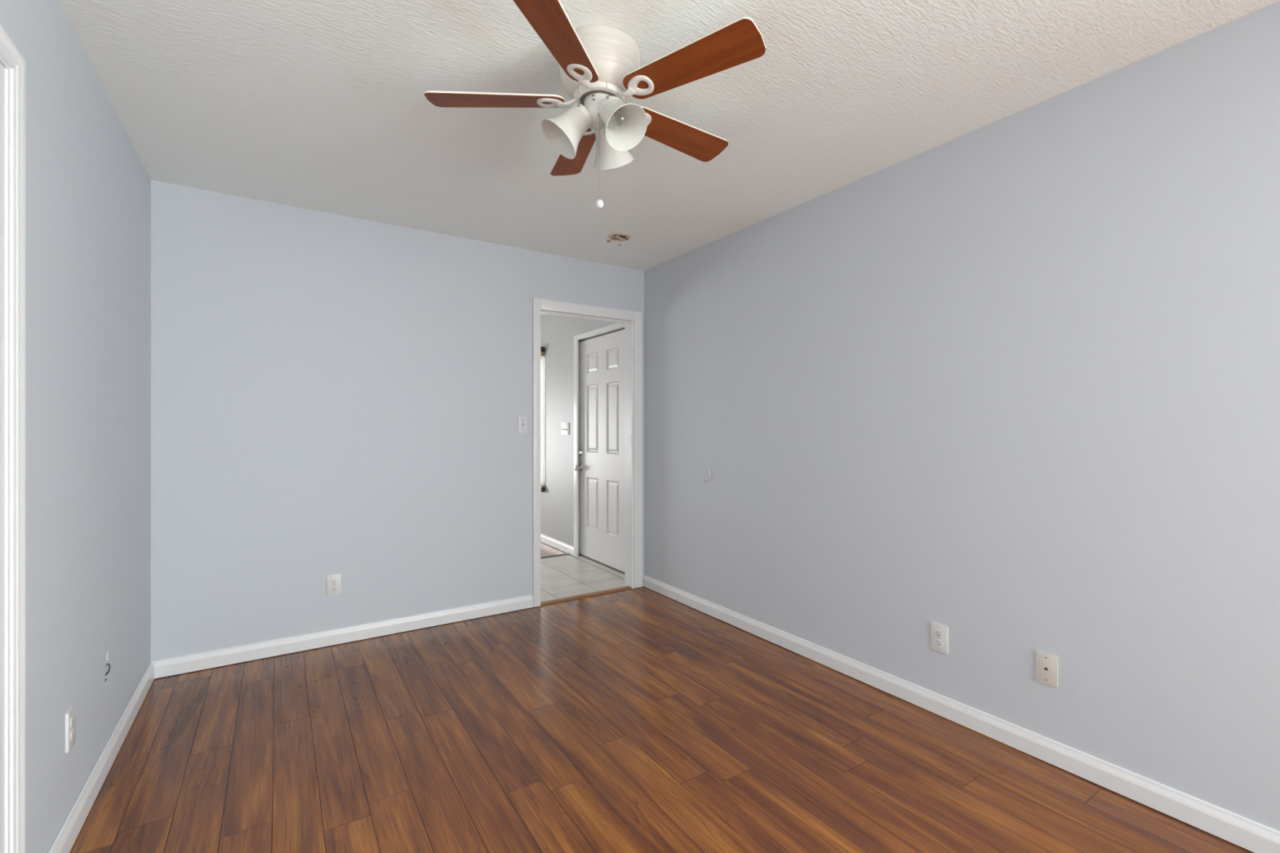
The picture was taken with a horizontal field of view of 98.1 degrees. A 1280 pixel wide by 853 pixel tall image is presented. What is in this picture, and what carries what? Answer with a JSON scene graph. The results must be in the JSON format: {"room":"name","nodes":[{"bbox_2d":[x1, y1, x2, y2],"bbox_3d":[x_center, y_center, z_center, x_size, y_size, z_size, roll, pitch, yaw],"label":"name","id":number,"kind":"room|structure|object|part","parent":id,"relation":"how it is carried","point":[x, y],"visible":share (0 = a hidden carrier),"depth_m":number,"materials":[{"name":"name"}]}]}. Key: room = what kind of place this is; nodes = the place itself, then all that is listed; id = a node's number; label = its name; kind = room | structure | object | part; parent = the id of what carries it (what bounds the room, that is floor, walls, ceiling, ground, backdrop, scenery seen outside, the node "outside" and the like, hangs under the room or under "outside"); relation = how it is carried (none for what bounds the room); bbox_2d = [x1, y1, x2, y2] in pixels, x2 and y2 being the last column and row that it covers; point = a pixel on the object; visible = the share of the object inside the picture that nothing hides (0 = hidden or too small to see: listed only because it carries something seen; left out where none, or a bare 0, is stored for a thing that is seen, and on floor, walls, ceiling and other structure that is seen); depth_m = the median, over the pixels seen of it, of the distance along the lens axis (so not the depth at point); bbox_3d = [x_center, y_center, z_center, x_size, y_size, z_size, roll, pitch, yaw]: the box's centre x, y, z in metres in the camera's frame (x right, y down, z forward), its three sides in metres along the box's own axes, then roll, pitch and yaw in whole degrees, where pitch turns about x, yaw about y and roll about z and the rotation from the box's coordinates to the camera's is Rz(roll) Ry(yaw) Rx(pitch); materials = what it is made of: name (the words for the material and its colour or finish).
{"room":"empty bedroom","nodes":[
{"label":"empty bedroom","id":0,"kind":"room"},
{"bbox_2d":[0,0,151,852],"bbox_3d":[-1.427,0.013,1.145,0.100,2.440,3.678,0,0,-33],"label":"wall","id":1,"kind":"structure","parent":0,"point":[88,188],"depth_m":1.73,"materials":[{"name":"paint"}]},
{"bbox_2d":[0,62,4,852],"bbox_3d":[-1.208,0.205,0.926,0.108,2.041,0.824,0,0,-33],"label":"door","id":2,"kind":"structure","parent":1,"relation":"in","point":[2,68],"depth_m":1.25,"materials":[{"name":"white paint"}]},
{"bbox_2d":[0,23,26,852],"bbox_3d":[-1.257,0.175,0.897,0.113,2.116,0.976,0,0,-33],"label":"trim","id":3,"kind":"structure","parent":1,"relation":"attached to","point":[14,64],"depth_m":1.29,"materials":[{"name":"white paint"}]},
{"bbox_2d":[65,704,75,753],"bbox_3d":[-1.693,0.896,1.651,0.009,0.117,0.070,0,0,-33],"label":"wall outlet","id":4,"kind":"object","parent":1,"relation":"attached to","point":[70,716],"visible":1,"depth_m":1.64,"materials":[{"name":"white plastic"}]},
{"bbox_2d":[70,728,75,740],"bbox_3d":[-1.691,0.916,1.652,0.004,0.027,0.034,0,0,-33],"label":"receptacle","id":5,"kind":"object","parent":4,"relation":"attached to","point":[72,730],"depth_m":1.65,"materials":[{"name":"white plastic"}]},
{"bbox_2d":[70,715,75,727],"bbox_3d":[-1.691,0.877,1.652,0.004,0.027,0.034,0,0,-33],"label":"receptacle","id":6,"kind":"object","parent":4,"relation":"attached to","point":[72,717],"depth_m":1.65,"materials":[{"name":"white plastic"}]},
{"bbox_2d":[48,662,154,852],"bbox_3d":[-1.928,1.187,2.020,0.014,0.084,1.636,0,0,-33],"label":"baseboard","id":7,"kind":"structure","parent":1,"relation":"attached to","point":[67,836],"depth_m":1.89,"materials":[{"name":"white paint"}]},
{"bbox_2d":[105,652,111,681],"bbox_3d":[-1.948,0.881,2.012,0.032,0.122,0.078,0,0,-33],"label":"cable","id":8,"kind":"object","parent":1,"relation":"attached to","point":[107,674],"visible":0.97,"depth_m":2.02,"materials":[{"name":"white plastic"}]},
{"bbox_2d":[151,180,644,661],"bbox_3d":[-1.245,0.013,3.512,2.993,2.440,0.087,0,0,-33],"label":"wall","id":9,"kind":"structure","parent":0,"point":[331,393],"depth_m":3.13,"materials":[{"name":"paint"}]},
{"bbox_2d":[326,573,341,596],"bbox_3d":[-1.731,0.894,3.139,0.070,0.117,0.009,0,0,-33],"label":"wall outlet","id":10,"kind":"object","parent":9,"relation":"attached to","point":[333,581],"visible":1,"depth_m":3.13,"materials":[{"name":"white plastic"}]},
{"bbox_2d":[330,586,337,591],"bbox_3d":[-1.729,0.914,3.137,0.034,0.027,0.004,0,0,-33],"label":"receptacle","id":11,"kind":"object","parent":10,"relation":"attached to","point":[332,588],"depth_m":3.13,"materials":[{"name":"white plastic"}]},
{"bbox_2d":[330,578,337,584],"bbox_3d":[-1.729,0.875,3.137,0.034,0.027,0.004,0,0,-33],"label":"receptacle","id":12,"kind":"object","parent":10,"relation":"attached to","point":[333,581],"depth_m":3.14,"materials":[{"name":"white plastic"}]},
{"bbox_2d":[151,594,533,678],"bbox_3d":[-1.559,1.187,3.247,1.977,0.084,0.014,0,0,-33],"label":"baseboard","id":13,"kind":"structure","parent":9,"relation":"attached to","point":[234,655],"depth_m":3.11,"materials":[{"name":"white paint"}]},
{"bbox_2d":[517,416,527,432],"bbox_3d":[-0.790,-0.016,3.748,0.069,0.113,0.018,0,0,-33],"label":"light switch","id":14,"kind":"object","parent":9,"relation":"attached to","point":[522,420],"visible":1,"depth_m":3.75,"materials":[{"name":"white plastic"}]},
{"bbox_2d":[540,586,631,605],"bbox_3d":[-0.394,1.227,4.048,0.750,0.012,0.062,0,0,-33],"label":"trim","id":15,"kind":"structure","parent":9,"relation":"attached to","point":[625,588],"depth_m":4.02,"materials":[{"name":"brown wood"}]},
{"bbox_2d":[533,297,642,607],"bbox_3d":[-0.386,0.177,4.071,0.887,2.113,0.116,0,0,-33],"label":"trim","id":16,"kind":"structure","parent":9,"relation":"attached to","point":[633,321],"depth_m":4.23,"materials":[{"name":"white paint"}]},
{"bbox_2d":[69,542,1253,852],"bbox_3d":[-0.493,1.258,2.544,2.993,0.050,11.600,0,0,-33],"label":"floor","id":17,"kind":"structure","parent":0,"point":[642,719],"depth_m":2.06,"materials":[{"name":"laminate"}]},
{"bbox_2d":[58,0,1279,315],"bbox_3d":[-0.535,-1.257,2.517,3.093,0.100,11.800,0,0,-33],"label":"ceiling","id":18,"kind":"structure","parent":0,"point":[321,105],"depth_m":2.02,"materials":[{"name":"paint"}]},
{"bbox_2d":[423,0,765,208],"bbox_3d":[-0.111,-0.948,1.818,1.038,0.516,1.062,0,0,-33],"label":"ceiling fan","id":19,"kind":"object","parent":18,"relation":"hanging from","point":[600,70],"visible":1,"depth_m":1.71,"materials":[{"name":"brown wood"}]},
{"bbox_3d":[-0.462,-1.050,1.784,0.438,0.006,0.131,0,12,-2],"label":"blade","id":20,"kind":"part","parent":19,"relation":"part of","materials":[{"name":"brown wood"}]},
{"bbox_3d":[-0.224,-1.050,1.476,0.131,0.006,0.437,13,4,16],"label":"blade","id":21,"kind":"part","parent":19,"relation":"part of","materials":[{"name":"brown wood"}]},
{"bbox_3d":[-0.224,-0.955,1.772,0.143,0.111,0.143,42,-9,-10],"label":"lamp shade","id":22,"kind":"part","parent":19,"relation":"part of","materials":[{"name":"white glass"}]},
{"bbox_3d":[-0.242,-1.050,2.106,0.131,0.006,0.438,-13,4,-19],"label":"blade","id":23,"kind":"part","parent":19,"relation":"part of","materials":[{"name":"brown wood"}]},
{"bbox_3d":[-0.130,-1.058,1.794,0.128,0.017,0.128,0,0,-33],"label":"motor plate","id":24,"kind":"part","parent":19,"relation":"part of","materials":[{"name":"metal"}]},
{"bbox_3d":[-0.128,-0.854,1.754,0.002,0.271,0.002,0,0,-33],"label":"pull chain","id":25,"kind":"part","parent":19,"relation":"part of","materials":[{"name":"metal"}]},
{"bbox_3d":[-0.128,-0.705,1.754,0.025,0.029,0.025,0,0,-33],"label":"pull knob","id":26,"kind":"part","parent":19,"relation":"part of","materials":[{"name":"white plastic"}]},
{"bbox_3d":[-0.102,-0.955,1.886,0.143,0.111,0.143,0,41,17],"label":"lamp shade","id":27,"kind":"part","parent":19,"relation":"part of","materials":[{"name":"white glass"}]},
{"bbox_3d":[-0.087,-0.991,1.746,0.026,0.022,0.026,0,-41,-43],"label":"bulb","id":28,"kind":"part","parent":19,"relation":"part of","materials":[{"name":"glass"}]},
{"bbox_3d":[-0.073,-0.968,1.732,0.049,0.084,0.049,0,-41,-43],"label":"light bulb","id":29,"kind":"part","parent":19,"relation":"part of","materials":[{"name":"clear glass"}]},
{"bbox_3d":[-0.065,-0.955,1.723,0.143,0.111,0.143,0,-41,-43],"label":"lamp shade","id":30,"kind":"part","parent":19,"relation":"part of","materials":[{"name":"white glass"}]},
{"bbox_3d":[0.132,-1.050,1.996,0.437,0.006,0.131,0,-12,-38],"label":"blade","id":31,"kind":"part","parent":19,"relation":"part of","materials":[{"name":"brown wood"}]},
{"bbox_3d":[0.143,-1.050,1.607,0.438,0.006,0.131,0,-13,34],"label":"blade","id":32,"kind":"part","parent":19,"relation":"part of","materials":[{"name":"brown wood"}]},
{"bbox_2d":[608,232,630,240],"bbox_3d":[-0.129,-1.202,3.511,0.138,0.011,0.138,0,0,-33],"label":"fire alarm","id":33,"kind":"object","parent":18,"relation":"attached to","point":[615,236],"visible":1,"depth_m":3.50,"materials":[{"name":"beige plastic"}]},
{"bbox_2d":[540,0,1279,831],"bbox_3d":[0.718,0.013,3.336,0.100,2.440,11.800,0,0,-33],"label":"wall","id":34,"kind":"structure","parent":0,"point":[1011,384],"depth_m":2.10,"materials":[{"name":"paint"}]},
{"bbox_2d":[540,346,545,492],"bbox_3d":[-1.423,-0.080,6.551,0.128,1.530,1.595,0,0,-33],"label":"window","id":35,"kind":"structure","parent":34,"relation":"in","point":[542,348],"depth_m":5.92,"materials":[{"name":"glass"}]},
{"bbox_2d":[540,355,543,485],"bbox_3d":[-1.441,-0.064,6.527,0.004,1.375,1.535,0,0,-33],"label":"roller shade","id":36,"kind":"object","parent":35,"relation":"attached to","point":[541,357],"depth_m":5.91,"materials":[{"name":"white fabric"}]},
{"bbox_3d":[-1.461,-0.821,6.526,0.038,0.048,1.595,0,0,-33],"label":"curtain rod","id":37,"kind":"part","parent":35,"relation":"part of","materials":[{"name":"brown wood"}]},
{"bbox_3d":[-1.454,0.664,6.527,0.045,0.042,1.580,0,0,-33],"label":"sill","id":38,"kind":"part","parent":35,"relation":"part of","materials":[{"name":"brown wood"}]},
{"bbox_3d":[-1.377,-0.077,6.560,0.004,1.310,1.440,0,0,-33],"label":"pane","id":39,"kind":"part","parent":35,"relation":"part of","materials":[{"name":"clear glass"}]},
{"bbox_2d":[540,553,568,558],"bbox_3d":[-1.259,1.232,5.013,1.375,0.009,0.036,0,0,-33],"label":"trim","id":40,"kind":"structure","parent":34,"relation":"attached to","point":[562,553],"depth_m":5.30,"materials":[{"name":"brown wood"}]},
{"bbox_2d":[540,533,573,555],"bbox_3d":[-1.563,1.187,6.723,0.014,0.084,3.434,0,0,-33],"label":"baseboard","id":41,"kind":"structure","parent":34,"relation":"attached to","point":[560,545],"depth_m":5.60,"materials":[{"name":"white paint"}]},
{"bbox_2d":[561,422,568,435],"bbox_3d":[-0.741,0.018,5.458,0.023,0.117,0.162,0,0,-33],"label":"light switch","id":42,"kind":"object","parent":34,"relation":"attached to","point":[565,426],"visible":1,"depth_m":5.45,"materials":[{"name":"white plastic"}]},
{"bbox_2d":[573,328,624,573],"bbox_3d":[-0.349,0.203,4.898,0.115,2.018,0.907,0,0,-33],"label":"door","id":43,"kind":"structure","parent":34,"relation":"in","point":[601,453],"depth_m":4.90,"materials":[{"name":"paint"}]},
{"bbox_3d":[-0.582,0.383,5.215,0.071,0.066,0.066,0,0,-33],"label":"knob","id":44,"kind":"part","parent":43,"relation":"part of","materials":[{"name":"silver metal"}]},
{"bbox_2d":[573,323,624,557],"bbox_3d":[-0.304,0.184,4.885,0.116,2.098,1.021,0,0,-33],"label":"trim","id":45,"kind":"structure","parent":34,"relation":"attached to","point":[615,327],"depth_m":5.22,"materials":[{"name":"white paint"}]},
{"bbox_2d":[575,555,624,578],"bbox_3d":[-0.326,1.223,4.913,0.102,0.020,0.910,0,0,-33],"label":"trim","id":46,"kind":"structure","parent":34,"relation":"attached to","point":[584,558],"depth_m":4.85,"materials":[{"name":"wood"}]},
{"bbox_2d":[698,463,711,482],"bbox_3d":[0.429,0.306,3.680,0.009,0.122,0.122,0,0,-33],"label":"bumper cover","id":47,"kind":"object","parent":34,"relation":"attached to","point":[704,472],"visible":1,"depth_m":3.67,"materials":[{"name":"paint"}]},
{"bbox_2d":[930,622,947,653],"bbox_3d":[1.281,0.903,2.376,0.009,0.117,0.070,0,0,-33],"label":"wall outlet","id":48,"kind":"object","parent":34,"relation":"attached to","point":[939,633],"visible":1,"depth_m":2.37,"materials":[{"name":"white plastic"}]},
{"bbox_2d":[934,639,942,646],"bbox_3d":[1.278,0.923,2.374,0.004,0.027,0.034,0,0,-33],"label":"receptacle","id":49,"kind":"object","parent":48,"relation":"attached to","point":[938,642],"depth_m":2.37,"materials":[{"name":"white plastic"}]},
{"bbox_2d":[934,629,942,637],"bbox_3d":[1.278,0.884,2.374,0.004,0.027,0.034,0,0,-33],"label":"receptacle","id":50,"kind":"object","parent":48,"relation":"attached to","point":[938,633],"depth_m":2.37,"materials":[{"name":"white plastic"}]},
{"bbox_2d":[642,575,1279,852],"bbox_3d":[1.934,1.187,1.369,0.014,0.084,6.977,0,0,-33],"label":"baseboard","id":51,"kind":"structure","parent":34,"relation":"attached to","point":[1252,836],"depth_m":2.08,"materials":[{"name":"white paint"}]},
{"bbox_2d":[1035,650,1057,687],"bbox_3d":[1.497,0.891,2.045,0.008,0.114,0.069,0,0,-33],"label":"phone jack","id":52,"kind":"object","parent":34,"relation":"attached to","point":[1046,664],"visible":1,"depth_m":2.04,"materials":[{"name":"beige plastic"}]}
]}

